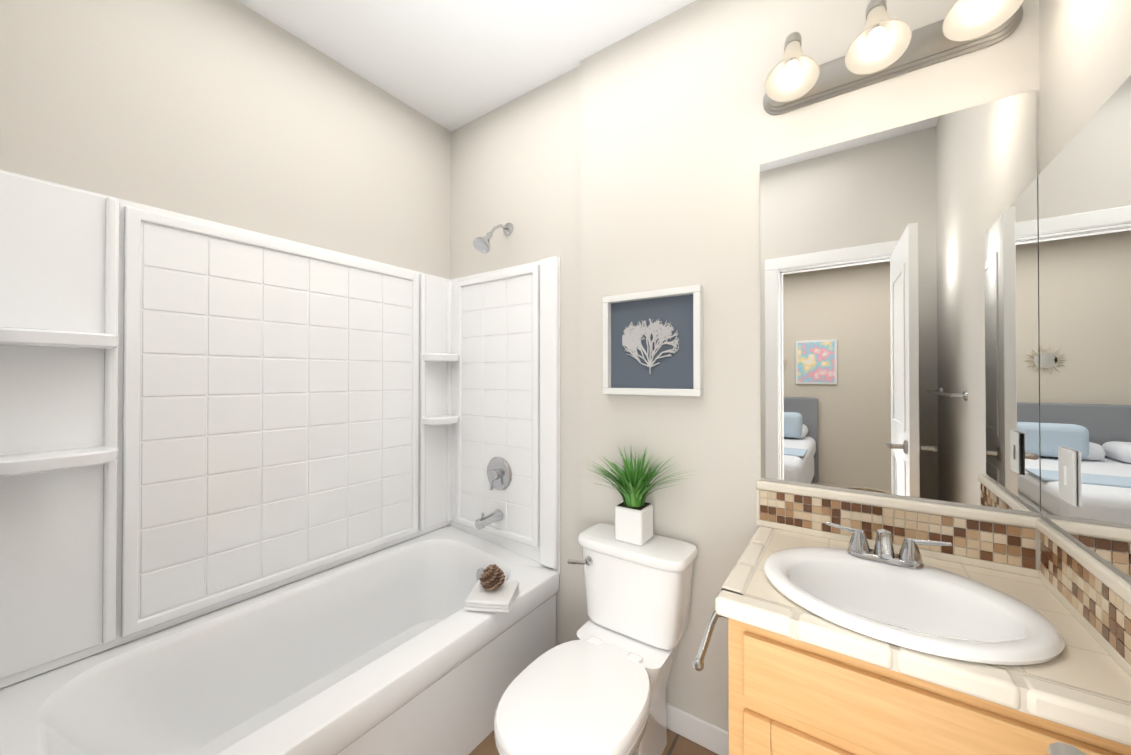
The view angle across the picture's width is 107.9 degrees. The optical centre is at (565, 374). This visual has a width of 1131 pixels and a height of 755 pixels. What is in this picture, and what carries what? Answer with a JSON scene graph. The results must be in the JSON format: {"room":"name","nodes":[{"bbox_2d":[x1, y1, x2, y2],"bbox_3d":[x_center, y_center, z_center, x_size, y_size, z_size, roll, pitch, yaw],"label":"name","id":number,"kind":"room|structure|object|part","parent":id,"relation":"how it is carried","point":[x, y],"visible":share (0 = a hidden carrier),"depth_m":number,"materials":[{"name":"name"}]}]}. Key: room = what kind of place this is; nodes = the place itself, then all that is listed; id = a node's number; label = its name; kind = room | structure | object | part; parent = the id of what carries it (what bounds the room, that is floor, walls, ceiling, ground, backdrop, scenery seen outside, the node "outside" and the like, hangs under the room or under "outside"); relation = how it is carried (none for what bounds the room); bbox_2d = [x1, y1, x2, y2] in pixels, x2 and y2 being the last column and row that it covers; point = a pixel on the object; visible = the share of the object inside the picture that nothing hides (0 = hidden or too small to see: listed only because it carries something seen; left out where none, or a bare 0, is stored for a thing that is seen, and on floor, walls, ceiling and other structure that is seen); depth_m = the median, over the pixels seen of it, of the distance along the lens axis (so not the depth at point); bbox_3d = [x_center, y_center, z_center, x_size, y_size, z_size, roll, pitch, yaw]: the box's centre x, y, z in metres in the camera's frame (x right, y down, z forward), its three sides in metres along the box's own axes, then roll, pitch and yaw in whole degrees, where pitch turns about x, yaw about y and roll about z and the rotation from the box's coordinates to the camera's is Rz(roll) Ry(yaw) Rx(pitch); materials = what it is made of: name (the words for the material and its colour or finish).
{"room":"bathroom","nodes":[
{"label":"bathroom","id":0,"kind":"room"},
{"bbox_2d":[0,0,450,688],"bbox_3d":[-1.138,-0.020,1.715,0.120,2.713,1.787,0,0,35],"label":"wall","id":1,"kind":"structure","parent":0,"point":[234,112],"depth_m":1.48,"materials":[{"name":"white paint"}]},
{"bbox_2d":[0,170,559,688],"bbox_3d":[-0.777,0.182,1.462,0.759,1.445,1.545,0,0,35],"label":"tub surround","id":2,"kind":"object","parent":1,"relation":"attached to","point":[198,416],"visible":1,"depth_m":1.46,"materials":[{"name":"white plastic"}]},
{"bbox_2d":[475,509,502,529],"bbox_3d":[-0.373,0.698,2.004,0.056,0.070,0.143,0,0,35],"label":"tub spout","id":3,"kind":"object","parent":2,"relation":"attached to","point":[483,521],"visible":1,"depth_m":1.98,"materials":[{"name":"silver metal"}]},
{"bbox_2d":[487,457,511,489],"bbox_3d":[-0.350,0.495,2.038,0.168,0.168,0.066,0,0,35],"label":"tub valve","id":4,"kind":"object","parent":2,"relation":"attached to","point":[499,473],"visible":1,"depth_m":2.03,"materials":[{"name":"silver metal"}]},
{"bbox_2d":[237,0,695,131],"bbox_3d":[-0.170,-1.407,1.050,2.480,0.050,1.787,0,0,35],"label":"ceiling","id":5,"kind":"structure","parent":0,"point":[451,65],"depth_m":1.69,"materials":[{"name":"white paint"}]},
{"bbox_2d":[469,729,717,754],"bbox_3d":[-0.170,1.356,1.031,2.480,0.050,1.787,0,0,35],"label":"floor","id":6,"kind":"structure","parent":0,"point":[677,744],"depth_m":1.47,"materials":[{"name":"wood"}]},
{"bbox_2d":[0,525,558,754],"bbox_3d":[-0.776,1.084,1.455,0.760,0.500,1.527,0,0,35],"label":"bathtub","id":7,"kind":"object","parent":6,"relation":"on","point":[398,649],"visible":0.83,"depth_m":1.40,"materials":[{"name":"white ceramic"}]},
{"bbox_2d":[465,564,518,612],"bbox_3d":[-0.281,0.812,1.601,0.169,0.130,0.169,0,0,7],"label":"towel","id":8,"kind":"object","parent":7,"relation":"on","point":[493,590],"visible":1,"depth_m":1.57,"materials":[{"name":"white fabric"}]},
{"bbox_2d":[494,523,697,754],"bbox_3d":[0.102,0.972,1.296,0.428,0.731,0.749,0,0,35],"label":"toilet","id":9,"kind":"object","parent":6,"relation":"on","point":[598,687],"visible":0.98,"depth_m":1.34,"materials":[{"name":"white ceramic"}]},
{"bbox_2d":[572,446,700,545],"bbox_3d":[0.226,0.430,1.473,0.456,0.354,0.319,0,0,35],"label":"potted plant","id":10,"kind":"object","parent":9,"relation":"on","point":[633,517],"visible":1,"depth_m":1.49,"materials":[{"name":"green plant"}]},
{"bbox_2d":[715,480,1130,754],"bbox_3d":[0.750,0.841,0.968,0.652,0.980,0.564,0,0,35],"label":"bathroom vanity","id":11,"kind":"object","parent":6,"relation":"on","point":[802,681],"visible":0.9,"depth_m":0.82,"materials":[{"name":"brown wood"}]},
{"bbox_2d":[692,611,727,670],"bbox_3d":[0.391,0.668,1.045,0.088,0.098,0.181,0,0,35],"label":"toilet paper holder","id":12,"kind":"object","parent":11,"relation":"attached to","point":[698,663],"visible":0.81,"depth_m":1.04,"materials":[{"name":"silver metal"}]},
{"bbox_2d":[763,521,1064,664],"bbox_3d":[0.727,0.522,0.925,0.510,0.252,0.430,0,0,35],"label":"sink","id":13,"kind":"object","parent":11,"relation":"in","point":[905,597],"visible":0.83,"depth_m":0.95,"materials":[{"name":"white ceramic"}]},
{"bbox_2d":[1047,742,1088,754],"bbox_3d":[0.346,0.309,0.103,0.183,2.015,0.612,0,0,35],"label":"handle","id":14,"kind":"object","parent":11,"relation":"attached to","point":[1058,748],"depth_m":0.35,"materials":[{"name":"white"}]},
{"bbox_2d":[451,0,1042,731],"bbox_3d":[0.301,-0.020,1.716,2.480,2.713,0.140,0,0,35],"label":"wall","id":15,"kind":"structure","parent":0,"point":[631,162],"depth_m":1.54,"materials":[{"name":"white paint"}]},
{"bbox_2d":[473,223,512,253],"bbox_3d":[-0.349,-0.667,1.978,0.084,0.193,0.219,0,0,35],"label":"shower head","id":16,"kind":"object","parent":15,"relation":"attached to","point":[481,244],"visible":1,"depth_m":1.93},
{"bbox_2d":[603,285,702,396],"bbox_3d":[0.326,-0.121,1.592,0.400,0.400,0.035,0,0,35],"label":"picture frame","id":17,"kind":"object","parent":15,"relation":"attached to","point":[652,342],"visible":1,"depth_m":1.58,"materials":[{"name":"white"}]},
{"bbox_2d":[666,703,728,754],"bbox_3d":[0.320,1.290,1.601,0.844,0.090,0.012,0,0,35],"label":"baseboard","id":18,"kind":"structure","parent":15,"relation":"attached to","point":[705,734],"depth_m":1.48,"materials":[{"name":"white wood"}]},
{"bbox_2d":[763,0,1023,114],"bbox_3d":[0.848,-0.935,1.123,0.600,0.189,0.217,0,0,35],"label":"sconce","id":19,"kind":"object","parent":15,"relation":"attached to","point":[963,27],"depth_m":1.13,"materials":[{"name":"white glass"}]},
{"bbox_3d":[0.667,-0.900,1.213,0.039,0.049,0.041,0,0,8],"label":"vanity light bulb","id":20,"kind":"part","parent":19,"relation":"part of","materials":[{"name":"white glass"}]},
{"bbox_3d":[0.832,-0.900,1.099,0.039,0.049,0.041,0,0,8],"label":"vanity light bulb","id":21,"kind":"part","parent":19,"relation":"part of","materials":[{"name":"white glass"}]},
{"bbox_3d":[0.996,-0.901,0.985,0.039,0.049,0.041,0,0,8],"label":"vanity light bulb","id":22,"kind":"part","parent":19,"relation":"part of","materials":[{"name":"white glass"}]},
{"bbox_2d":[760,90,1039,512],"bbox_3d":[0.913,-0.183,1.201,0.630,1.050,0.006,0,0,35],"label":"mirror","id":23,"kind":"object","parent":15,"relation":"attached to","point":[899,307],"visible":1,"depth_m":1.16,"materials":[{"name":"clear glass"}]},
{"bbox_2d":[1039,0,1130,583],"bbox_3d":[0.798,-0.030,0.366,0.120,2.713,1.787,0,0,35],"label":"wall","id":24,"kind":"structure","parent":0,"point":[1085,59],"depth_m":0.85,"materials":[{"name":"white paint"}]},
{"bbox_2d":[1038,75,1130,577],"bbox_3d":[1.030,-0.077,0.810,0.006,0.834,0.500,0,0,35],"label":"mirror","id":25,"kind":"object","parent":24,"relation":"attached to","point":[1084,216],"visible":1,"depth_m":0.80,"materials":[{"name":"clear glass"}]},
{"bbox_2d":[1058,446,1076,505],"bbox_3d":[1.071,0.215,0.880,0.010,0.114,0.075,0,0,35],"label":"light switch","id":26,"kind":"object","parent":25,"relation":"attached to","point":[1067,463],"visible":1,"depth_m":0.87,"materials":[{"name":"white plastic"}]}
]}

